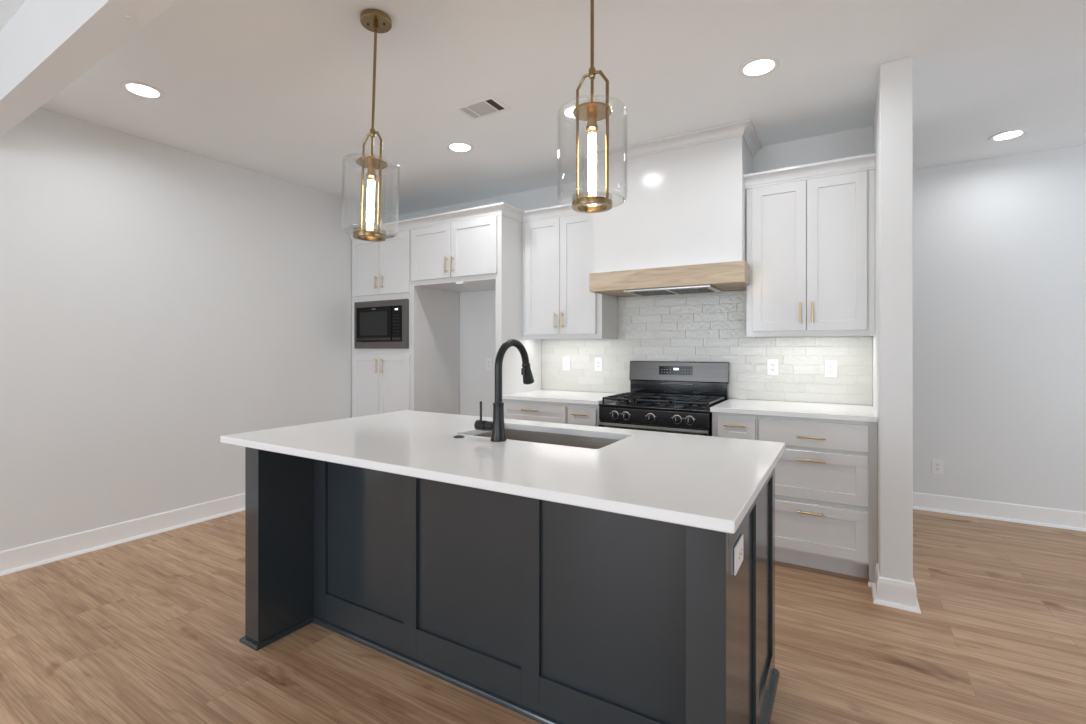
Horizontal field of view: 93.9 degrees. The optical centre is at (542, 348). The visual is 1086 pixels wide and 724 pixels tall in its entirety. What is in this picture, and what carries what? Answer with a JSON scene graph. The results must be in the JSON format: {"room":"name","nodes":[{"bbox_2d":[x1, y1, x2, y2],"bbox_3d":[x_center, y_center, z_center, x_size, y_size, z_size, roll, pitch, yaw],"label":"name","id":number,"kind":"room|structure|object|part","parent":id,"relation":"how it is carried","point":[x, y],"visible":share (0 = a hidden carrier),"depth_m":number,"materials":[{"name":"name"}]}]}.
{"room":"kitchen","nodes":[
{"label":"kitchen","id":0,"kind":"room"},
{"bbox_2d":[0,0,177,137],"bbox_3d":[0.076,-1.305,0.809,7.704,0.320,0.135,0,0,32],"label":"beam","id":1,"kind":"structure","parent":0,"point":[46,45],"depth_m":2.02,"materials":[{"name":"paint"}]},
{"bbox_2d":[125,16,135,20],"bbox_3d":[-1.429,-1.143,1.757,0.028,0.003,0.028,0,0,31],"label":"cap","id":2,"kind":"object","parent":1,"relation":"attached to","point":[129,18],"visible":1,"depth_m":1.75,"materials":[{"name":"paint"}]},
{"bbox_2d":[0,107,399,550],"bbox_3d":[-3.370,-0.080,2.666,0.120,2.770,9.120,0,0,31],"label":"wall","id":3,"kind":"structure","parent":0,"point":[159,302],"depth_m":3.54,"materials":[{"name":"paint"}]},
{"bbox_2d":[0,493,244,575],"bbox_3d":[-3.763,1.239,1.861,0.031,0.132,7.334,0,0,31],"label":"baseboard","id":4,"kind":"structure","parent":3,"relation":"attached to","point":[44,552],"depth_m":3.37,"materials":[{"name":"paint"}]},
{"bbox_2d":[0,0,1085,214],"bbox_3d":[-0.013,-1.515,0.660,8.000,0.100,9.420,0,0,31],"label":"ceiling","id":5,"kind":"structure","parent":0,"point":[280,89],"depth_m":2.74,"materials":[{"name":"paint"}]},
{"bbox_2d":[120,81,164,99],"bbox_3d":[-2.265,-1.462,2.873,0.202,0.006,0.202,0,0,31],"label":"recessed light","id":6,"kind":"object","parent":5,"relation":"in","point":[140,89],"visible":1,"depth_m":2.87,"materials":[{"name":"white plastic"}]},
{"bbox_2d":[341,9,399,241],"bbox_3d":[-0.764,-0.976,2.250,0.248,0.977,0.245,0,0,31],"label":"pendant light","id":7,"kind":"object","parent":5,"relation":"hanging from","point":[376,21],"visible":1,"depth_m":2.24,"materials":[{"name":"gold metal"}]},
{"bbox_3d":[-0.764,-0.669,2.250,0.248,0.323,0.245,0,0,31],"label":"lamp shade","id":8,"kind":"part","parent":7,"relation":"part of","materials":[{"name":"clear glass"}]},
{"bbox_2d":[366,156,375,178],"bbox_3d":[-0.761,-0.805,2.250,0.042,0.091,0.042,0,0,31],"label":"socket","id":9,"kind":"object","parent":7,"relation":"attached to","point":[371,165],"depth_m":2.24,"materials":[{"name":"gold metal"}]},
{"bbox_3d":[-0.760,-0.822,2.250,0.135,0.012,0.135,0,0,31],"label":"shade plate","id":10,"kind":"part","parent":7,"relation":"part of","materials":[{"name":"gold metal"}]},
{"bbox_3d":[-0.757,-0.898,2.250,0.014,0.105,0.011,0,0,0],"label":"stem","id":11,"kind":"part","parent":7,"relation":"part of","materials":[{"name":"gold metal"}]},
{"bbox_3d":[-0.746,-1.204,2.249,0.030,0.474,0.020,0,0,-14],"label":"stem","id":12,"kind":"part","parent":7,"relation":"part of","materials":[{"name":"gold metal"}]},
{"bbox_2d":[446,141,473,152],"bbox_3d":[-0.603,-1.462,3.684,0.202,0.006,0.202,0,0,31],"label":"recessed light","id":13,"kind":"object","parent":5,"relation":"in","point":[457,146],"visible":1,"depth_m":3.68,"materials":[{"name":"white plastic"}]},
{"bbox_2d":[454,96,510,119],"bbox_3d":[-0.366,-1.462,3.088,0.293,0.006,0.190,0,0,31],"label":"ceiling vent","id":14,"kind":"object","parent":5,"relation":"in","point":[488,106],"visible":1,"depth_m":3.08,"materials":[{"name":"white plastic"}]},
{"bbox_2d":[560,104,579,119],"bbox_3d":[0.209,-1.462,3.137,0.202,0.006,0.202,0,0,31],"label":"recessed light","id":15,"kind":"object","parent":5,"relation":"in","point":[566,112],"visible":0.41,"depth_m":3.13,"materials":[{"name":"white plastic"}]},
{"bbox_2d":[557,0,626,212],"bbox_3d":[0.171,-0.977,1.762,0.241,0.976,0.241,0,0,31],"label":"pendant light","id":16,"kind":"object","parent":5,"relation":"hanging from","point":[591,112],"visible":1,"depth_m":1.75,"materials":[{"name":"gold metal"}]},
{"bbox_3d":[0.171,-1.204,1.762,0.020,0.474,0.020,0,0,31],"label":"stem","id":17,"kind":"part","parent":16,"relation":"part of","materials":[{"name":"gold metal"}]},
{"bbox_2d":[586,111,597,131],"bbox_3d":[0.171,-0.805,1.762,0.042,0.090,0.042,0,0,31],"label":"socket","id":18,"kind":"object","parent":16,"relation":"attached to","point":[591,116],"depth_m":1.75,"materials":[{"name":"gold metal"}]},
{"bbox_3d":[0.171,-0.668,1.762,0.241,0.317,0.241,0,0,31],"label":"lamp shade","id":19,"kind":"part","parent":16,"relation":"part of","materials":[{"name":"clear glass"}]},
{"bbox_3d":[0.171,-0.822,1.762,0.135,0.008,0.135,0,0,31],"label":"shade plate","id":20,"kind":"part","parent":16,"relation":"part of","materials":[{"name":"gold metal"}]},
{"bbox_3d":[0.171,-0.897,1.762,0.011,0.105,0.011,0,0,31],"label":"stem","id":21,"kind":"part","parent":16,"relation":"part of","materials":[{"name":"gold metal"}]},
{"bbox_2d":[738,56,779,77],"bbox_3d":[1.123,-1.462,2.638,0.202,0.006,0.202,0,0,31],"label":"recessed light","id":22,"kind":"object","parent":5,"relation":"in","point":[761,66],"visible":1,"depth_m":2.63,"materials":[{"name":"white plastic"}]},
{"bbox_2d":[988,129,1027,141],"bbox_3d":[3.188,-1.462,3.477,0.202,0.006,0.202,0,0,31],"label":"recessed light","id":23,"kind":"object","parent":5,"relation":"in","point":[1015,133],"visible":1,"depth_m":3.48,"materials":[{"name":"white plastic"}]},
{"bbox_2d":[0,509,1085,723],"bbox_3d":[-0.013,1.355,0.660,8.000,0.100,9.420,0,0,31],"label":"floor","id":24,"kind":"structure","parent":0,"point":[149,629],"depth_m":2.21,"materials":[{"name":"brown wood"}]},
{"bbox_2d":[346,220,411,417],"bbox_3d":[-1.395,0.074,5.051,0.815,2.462,0.694,0,0,31],"label":"pantry cabinet","id":25,"kind":"object","parent":24,"relation":"on","point":[381,378],"visible":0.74,"depth_m":4.76,"materials":[{"name":"white paint"}]},
{"bbox_3d":[-1.706,0.618,4.892,0.372,1.130,0.019,0,0,31],"label":"door","id":26,"kind":"part","parent":25,"relation":"part of","materials":[{"name":"white paint"}]},
{"bbox_3d":[-1.706,-0.792,4.892,0.372,0.560,0.019,0,0,31],"label":"door","id":27,"kind":"part","parent":25,"relation":"part of","materials":[{"name":"white paint"}]},
{"bbox_3d":[-1.558,-1.117,4.780,0.815,0.080,0.062,0,0,31],"label":"crown","id":28,"kind":"part","parent":25,"relation":"part of","materials":[{"name":"white paint"}]},
{"bbox_2d":[354,299,408,348],"bbox_3d":[-1.414,-0.227,4.978,0.710,0.451,0.505,0,0,31],"label":"microwave","id":29,"kind":"object","parent":25,"relation":"in","point":[384,324],"visible":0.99,"depth_m":4.75,"materials":[{"name":"metal"}]},
{"bbox_3d":[-1.592,-0.232,4.830,0.484,0.326,0.059,0,0,31],"label":"door","id":30,"kind":"part","parent":29,"relation":"part of","materials":[{"name":"black glass"}]},
{"bbox_3d":[-1.328,-0.232,4.673,0.122,0.326,0.058,0,0,31],"label":"control panel","id":31,"kind":"part","parent":29,"relation":"part of","materials":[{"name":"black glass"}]},
{"bbox_3d":[-1.375,0.618,4.694,0.392,1.130,0.019,0,0,31],"label":"door","id":32,"kind":"part","parent":25,"relation":"part of","materials":[{"name":"white paint"}]},
{"bbox_3d":[-1.375,-0.792,4.694,0.392,0.560,0.019,0,0,31],"label":"door","id":33,"kind":"part","parent":25,"relation":"part of","materials":[{"name":"white paint"}]},
{"bbox_2d":[406,202,541,414],"bbox_3d":[-0.590,0.074,4.570,1.061,2.462,0.694,0,0,31],"label":"tall cabinet","id":34,"kind":"object","parent":24,"relation":"on","point":[475,248],"visible":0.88,"depth_m":4.42,"materials":[{"name":"white paint"}]},
{"bbox_3d":[-0.989,-0.841,4.464,0.467,0.462,0.019,0,0,31],"label":"door","id":35,"kind":"part","parent":34,"relation":"part of","materials":[{"name":"white paint"}]},
{"bbox_3d":[-1.018,0.114,4.861,0.028,2.382,0.632,0,0,31],"label":"panel","id":36,"kind":"part","parent":34,"relation":"part of","materials":[{"name":"white paint"}]},
{"bbox_3d":[-0.831,-0.719,4.338,0.012,0.137,0.037,0,0,31],"label":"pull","id":37,"kind":"part","parent":34,"relation":"part of","materials":[{"name":"gold metal"}]},
{"bbox_3d":[-0.771,-0.719,4.302,0.012,0.137,0.037,0,0,31],"label":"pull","id":38,"kind":"part","parent":34,"relation":"part of","materials":[{"name":"gold metal"}]},
{"bbox_3d":[-0.674,-1.117,4.429,1.061,0.080,0.367,0,0,31],"label":"crown","id":39,"kind":"part","parent":34,"relation":"part of","materials":[{"name":"white paint"}]},
{"bbox_3d":[-0.579,-0.841,4.218,0.479,0.462,0.019,0,0,31],"label":"door","id":40,"kind":"part","parent":34,"relation":"part of","materials":[{"name":"white paint"}]},
{"bbox_3d":[-0.198,0.114,4.371,0.060,2.382,0.632,0,0,31],"label":"panel","id":41,"kind":"part","parent":34,"relation":"part of","materials":[{"name":"white paint"}]},
{"bbox_2d":[239,447,779,723],"bbox_3d":[-0.189,0.863,2.168,2.092,0.884,1.039,0,0,31],"label":"kitchen island","id":42,"kind":"object","parent":24,"relation":"on","point":[543,611],"visible":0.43,"depth_m":1.86,"materials":[{"name":"wood"}]},
{"bbox_3d":[-1.038,0.863,2.653,0.102,0.884,0.966,0,0,31],"label":"post","id":43,"kind":"part","parent":42,"relation":"part of","materials":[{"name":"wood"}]},
{"bbox_3d":[-0.303,0.863,1.972,1.858,0.884,0.015,0,0,31],"label":"panel frame","id":44,"kind":"part","parent":42,"relation":"part of","materials":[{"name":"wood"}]},
{"bbox_2d":[220,410,784,533],"bbox_3d":[-0.220,0.406,2.193,2.193,0.030,1.121,0,0,31],"label":"island countertop","id":45,"kind":"structure","parent":42,"relation":"on","point":[705,482],"depth_m":1.81,"materials":[{"name":"white stone"}]},
{"bbox_2d":[474,339,533,441],"bbox_3d":[-0.165,0.174,2.280,0.150,0.434,0.301,0,0,31],"label":"kitchen faucet","id":46,"kind":"object","parent":45,"relation":"on","point":[496,426],"visible":1,"depth_m":2.15,"materials":[{"name":"black metal"}]},
{"bbox_3d":[-0.271,0.275,2.208,0.010,0.091,0.010,0,0,31],"label":"lever","id":47,"kind":"part","parent":46,"relation":"part of","materials":[{"name":"black metal"}]},
{"bbox_2d":[473,429,619,448],"bbox_3d":[0.001,0.532,2.323,0.774,0.222,0.435,0,0,31],"label":"sink","id":48,"kind":"object","parent":45,"relation":"in","point":[511,434],"visible":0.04,"depth_m":2.52,"materials":[{"name":"silver metal"}]},
{"bbox_3d":[-0.203,1.294,2.144,2.092,0.021,0.983,0,0,31],"label":"shoe moulding","id":49,"kind":"part","parent":42,"relation":"part of","materials":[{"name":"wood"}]},
{"bbox_3d":[0.468,0.863,1.355,0.096,0.884,0.282,0,0,31],"label":"post","id":50,"kind":"part","parent":42,"relation":"part of","materials":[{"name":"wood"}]},
{"bbox_2d":[734,534,742,574],"bbox_3d":[0.538,0.563,1.391,0.007,0.074,0.118,0,0,31],"label":"power outlet","id":51,"kind":"object","parent":42,"relation":"attached to","point":[738,549],"visible":1,"depth_m":1.37,"materials":[{"name":"white plastic"}]},
{"bbox_2d":[738,545,742,563],"bbox_3d":[0.540,0.563,1.390,0.002,0.033,0.066,0,0,31],"label":"receptacle","id":52,"kind":"object","parent":51,"relation":"attached to","point":[740,547],"depth_m":1.39,"materials":[{"name":"white plastic"}]},
{"bbox_3d":[0.688,0.863,1.639,0.010,0.884,0.938,0,0,31],"label":"frame","id":53,"kind":"part","parent":42,"relation":"part of","materials":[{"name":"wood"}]},
{"bbox_2d":[502,399,567,423],"bbox_3d":[0.073,0.853,4.177,0.602,0.904,0.688,0,0,31],"label":"base cabinet","id":54,"kind":"object","parent":24,"relation":"on","point":[553,412],"visible":0.17,"depth_m":3.90,"materials":[{"name":"white paint"}]},
{"bbox_2d":[502,389,623,404],"bbox_3d":[0.191,0.386,4.112,0.868,0.030,0.656,0,0,31],"label":"countertop","id":55,"kind":"structure","parent":54,"relation":"on","point":[577,397],"depth_m":3.95,"materials":[{"name":"white stone"}]},
{"bbox_2d":[568,403,599,426],"bbox_3d":[0.443,0.853,3.956,0.259,0.904,0.688,0,0,31],"label":"base cabinet","id":56,"kind":"object","parent":24,"relation":"on","point":[578,414],"visible":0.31,"depth_m":3.69,"materials":[{"name":"white paint"}]},
{"bbox_2d":[598,361,728,435],"bbox_3d":[0.871,0.702,3.653,0.762,1.206,0.734,0,0,31],"label":"gas range","id":57,"kind":"object","parent":24,"relation":"on","point":[678,397],"visible":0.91,"depth_m":3.64,"materials":[{"name":"black metal"}]},
{"bbox_3d":[0.491,0.462,3.523,0.052,0.052,0.036,0,0,31],"label":"knob","id":58,"kind":"part","parent":57,"relation":"part of","materials":[{"name":"metal"}]},
{"bbox_3d":[0.561,0.462,3.481,0.052,0.052,0.036,0,0,31],"label":"knob","id":59,"kind":"part","parent":57,"relation":"part of","materials":[{"name":"metal"}]},
{"bbox_3d":[0.714,0.462,3.390,0.052,0.052,0.036,0,0,31],"label":"knob","id":60,"kind":"part","parent":57,"relation":"part of","materials":[{"name":"metal"}]},
{"bbox_3d":[0.723,0.797,3.405,0.756,0.565,0.036,0,0,31],"label":"oven door","id":61,"kind":"part","parent":57,"relation":"part of","materials":[{"name":"black metal"}]},
{"bbox_3d":[0.728,0.460,3.413,0.760,0.095,0.018,0,0,31],"label":"control panel","id":62,"kind":"part","parent":57,"relation":"part of","materials":[{"name":"black metal"}]},
{"bbox_2d":[599,392,723,412],"bbox_3d":[0.871,0.377,3.652,0.762,0.064,0.580,0,0,31],"label":"cooktop","id":63,"kind":"object","parent":57,"relation":"in","point":[642,402],"depth_m":3.55,"materials":[{"name":"metal"}]},
{"bbox_3d":[0.868,0.462,3.298,0.052,0.052,0.036,0,0,31],"label":"knob","id":64,"kind":"part","parent":57,"relation":"part of","materials":[{"name":"metal"}]},
{"bbox_3d":[0.937,0.462,3.256,0.052,0.052,0.036,0,0,31],"label":"knob","id":65,"kind":"part","parent":57,"relation":"part of","materials":[{"name":"metal"}]},
{"bbox_2d":[712,412,757,439],"bbox_3d":[1.343,0.853,3.418,0.269,0.904,0.688,0,0,31],"label":"base cabinet","id":66,"kind":"object","parent":24,"relation":"on","point":[727,425],"visible":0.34,"depth_m":3.15,"materials":[{"name":"white paint"}]},
{"bbox_3d":[1.185,0.475,3.133,0.132,0.012,0.037,0,0,31],"label":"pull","id":67,"kind":"part","parent":66,"relation":"part of","materials":[{"name":"gold metal"}]},
{"bbox_2d":[758,415,877,582],"bbox_3d":[1.723,0.853,3.191,0.614,0.904,0.688,0,0,31],"label":"base cabinet","id":68,"kind":"object","parent":24,"relation":"on","point":[826,474],"visible":0.7,"depth_m":2.90,"materials":[{"name":"white paint"}]},
{"bbox_2d":[710,399,877,421],"bbox_3d":[1.607,0.386,3.266,0.888,0.030,0.656,0,0,31],"label":"countertop","id":69,"kind":"structure","parent":68,"relation":"on","point":[850,412],"depth_m":3.12,"materials":[{"name":"white stone"}]},
{"bbox_3d":[1.544,0.948,2.919,0.148,0.012,0.037,0,0,31],"label":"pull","id":70,"kind":"part","parent":68,"relation":"part of","materials":[{"name":"gold metal"}]},
{"bbox_3d":[1.544,0.644,2.919,0.148,0.012,0.037,0,0,31],"label":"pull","id":71,"kind":"part","parent":68,"relation":"part of","materials":[{"name":"gold metal"}]},
{"bbox_3d":[1.544,0.512,2.919,0.148,0.012,0.037,0,0,31],"label":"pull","id":72,"kind":"part","parent":68,"relation":"part of","materials":[{"name":"gold metal"}]},
{"bbox_3d":[1.556,0.498,2.943,0.561,0.150,0.019,0,0,31],"label":"drawer","id":73,"kind":"part","parent":68,"relation":"part of","materials":[{"name":"white paint"}]},
{"bbox_3d":[1.556,1.043,2.943,0.561,0.280,0.019,0,0,31],"label":"drawer","id":74,"kind":"part","parent":68,"relation":"part of","materials":[{"name":"white paint"}]},
{"bbox_3d":[1.556,0.735,2.943,0.561,0.280,0.019,0,0,31],"label":"drawer","id":75,"kind":"part","parent":68,"relation":"part of","materials":[{"name":"white paint"}]},
{"bbox_2d":[400,126,872,416],"bbox_3d":[0.329,-0.080,4.498,4.350,2.770,0.120,0,0,31],"label":"wall","id":76,"kind":"structure","parent":0,"point":[477,309],"depth_m":4.91,"materials":[{"name":"paint"}]},
{"bbox_2d":[486,358,491,369],"bbox_3d":[-0.528,0.149,4.936,0.074,0.118,0.007,0,0,31],"label":"power outlet","id":77,"kind":"object","parent":76,"relation":"attached to","point":[488,360],"visible":1,"depth_m":4.93,"materials":[{"name":"white plastic"}]},
{"bbox_2d":[522,203,617,339],"bbox_3d":[0.210,-0.619,4.269,0.744,1.077,0.389,0,0,31],"label":"upper cabinet","id":78,"kind":"object","parent":76,"relation":"attached to","point":[558,303],"visible":0.94,"depth_m":4.14,"materials":[{"name":"white paint"}]},
{"bbox_3d":[-0.007,-0.595,4.232,0.337,0.955,0.019,0,0,31],"label":"door","id":79,"kind":"part","parent":78,"relation":"part of","materials":[{"name":"white paint"}]},
{"bbox_3d":[0.119,-1.117,4.133,0.728,0.080,0.062,0,0,31],"label":"crown","id":80,"kind":"part","parent":78,"relation":"part of","materials":[{"name":"white paint"}]},
{"bbox_3d":[0.279,-0.595,4.061,0.320,0.955,0.019,0,0,31],"label":"door","id":81,"kind":"part","parent":78,"relation":"part of","materials":[{"name":"white paint"}]},
{"bbox_2d":[589,119,761,296],"bbox_3d":[0.961,-0.939,3.728,1.129,1.050,0.547,0,0,31],"label":"range hood","id":82,"kind":"object","parent":76,"relation":"attached to","point":[680,227],"visible":0.99,"depth_m":3.54,"materials":[{"name":"white paint"}]},
{"bbox_3d":[0.969,-1.429,3.742,1.129,0.071,0.515,0,0,31],"label":"crown","id":83,"kind":"part","parent":82,"relation":"part of","materials":[{"name":"white paint"}]},
{"bbox_2d":[542,290,872,404],"bbox_3d":[1.075,-0.030,3.974,2.530,0.800,0.014,0,0,31],"label":"tile backsplash","id":84,"kind":"structure","parent":76,"relation":"attached to","point":[697,327],"depth_m":3.83,"materials":[{"name":"tile"}]},
{"bbox_2d":[563,357,569,369],"bbox_3d":[0.206,0.131,4.482,0.074,0.118,0.007,0,0,31],"label":"power outlet","id":85,"kind":"object","parent":84,"relation":"attached to","point":[566,360],"visible":1,"depth_m":4.48,"materials":[{"name":"white plastic"}]},
{"bbox_2d":[594,357,601,370],"bbox_3d":[0.472,0.133,4.323,0.074,0.118,0.007,0,0,31],"label":"power outlet","id":86,"kind":"object","parent":84,"relation":"attached to","point":[597,360],"visible":1,"depth_m":4.32,"materials":[{"name":"white plastic"}]},
{"bbox_2d":[767,359,777,375],"bbox_3d":[1.641,0.133,3.624,0.074,0.118,0.007,0,0,31],"label":"power outlet","id":87,"kind":"object","parent":84,"relation":"attached to","point":[772,364],"visible":1,"depth_m":3.62,"materials":[{"name":"white plastic"}]},
{"bbox_2d":[770,363,774,371],"bbox_3d":[1.640,0.133,3.622,0.033,0.066,0.002,0,0,31],"label":"receptacle","id":88,"kind":"object","parent":87,"relation":"attached to","point":[772,365],"depth_m":3.62,"materials":[{"name":"white plastic"}]},
{"bbox_2d":[825,360,836,376],"bbox_3d":[1.952,0.135,3.438,0.074,0.118,0.007,0,0,31],"label":"power outlet","id":89,"kind":"object","parent":84,"relation":"attached to","point":[830,365],"visible":1,"depth_m":3.44,"materials":[{"name":"white plastic"}]},
{"bbox_2d":[828,364,833,373],"bbox_3d":[1.951,0.135,3.437,0.033,0.066,0.002,0,0,31],"label":"receptacle","id":90,"kind":"object","parent":89,"relation":"attached to","point":[830,366],"depth_m":3.44,"materials":[{"name":"white plastic"}]},
{"bbox_2d":[744,153,874,337],"bbox_3d":[1.749,-0.619,3.350,0.732,1.077,0.389,0,0,31],"label":"upper cabinet","id":91,"kind":"object","parent":76,"relation":"attached to","point":[811,227],"visible":1,"depth_m":3.20,"materials":[{"name":"white paint"}]},
{"bbox_3d":[1.537,-0.594,3.310,0.322,0.957,0.019,0,0,31],"label":"door","id":92,"kind":"part","parent":91,"relation":"part of","materials":[{"name":"white paint"}]},
{"bbox_3d":[1.633,-0.229,3.221,0.012,0.132,0.037,0,0,31],"label":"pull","id":93,"kind":"part","parent":91,"relation":"part of","materials":[{"name":"gold metal"}]},
{"bbox_3d":[1.665,-1.117,3.209,0.732,0.080,0.062,0,0,31],"label":"crown","id":94,"kind":"part","parent":91,"relation":"part of","materials":[{"name":"white paint"}]},
{"bbox_3d":[1.692,-0.229,3.186,0.012,0.132,0.037,0,0,31],"label":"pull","id":95,"kind":"part","parent":91,"relation":"part of","materials":[{"name":"gold metal"}]},
{"bbox_3d":[1.817,-0.594,3.142,0.322,0.957,0.019,0,0,31],"label":"door","id":96,"kind":"part","parent":91,"relation":"part of","materials":[{"name":"white paint"}]},
{"bbox_2d":[873,57,912,582],"bbox_3d":[2.039,-0.080,2.987,0.137,2.770,0.960,0,0,31],"label":"wall","id":97,"kind":"structure","parent":0,"point":[893,113],"depth_m":2.58,"materials":[{"name":"paint"}]},
{"bbox_2d":[871,563,920,613],"bbox_3d":[2.031,1.239,2.974,0.199,0.132,0.991,0,0,31],"label":"baseboard","id":98,"kind":"structure","parent":97,"relation":"attached to","point":[893,593],"depth_m":2.57,"materials":[{"name":"paint"}]},
{"bbox_2d":[913,144,1085,511],"bbox_3d":[2.357,-0.080,4.626,7.700,2.770,0.120,0,0,31],"label":"wall","id":99,"kind":"structure","parent":0,"point":[999,243],"depth_m":3.87,"materials":[{"name":"paint"}]},
{"bbox_2d":[932,459,942,473],"bbox_3d":[3.165,0.946,4.069,0.074,0.118,0.007,0,0,31],"label":"power outlet","id":100,"kind":"object","parent":99,"relation":"attached to","point":[937,464],"visible":1,"depth_m":4.07,"materials":[{"name":"white plastic"}]},
{"bbox_2d":[935,462,939,470],"bbox_3d":[3.164,0.946,4.067,0.033,0.066,0.002,0,0,31],"label":"receptacle","id":101,"kind":"object","parent":100,"relation":"attached to","point":[937,464],"depth_m":4.07,"materials":[{"name":"white plastic"}]},
{"bbox_2d":[913,492,1085,531],"bbox_3d":[3.863,1.239,3.638,4.100,0.132,0.031,0,0,31],"label":"baseboard","id":102,"kind":"structure","parent":99,"relation":"attached to","point":[1017,513],"depth_m":3.86,"materials":[{"name":"paint"}]}
]}

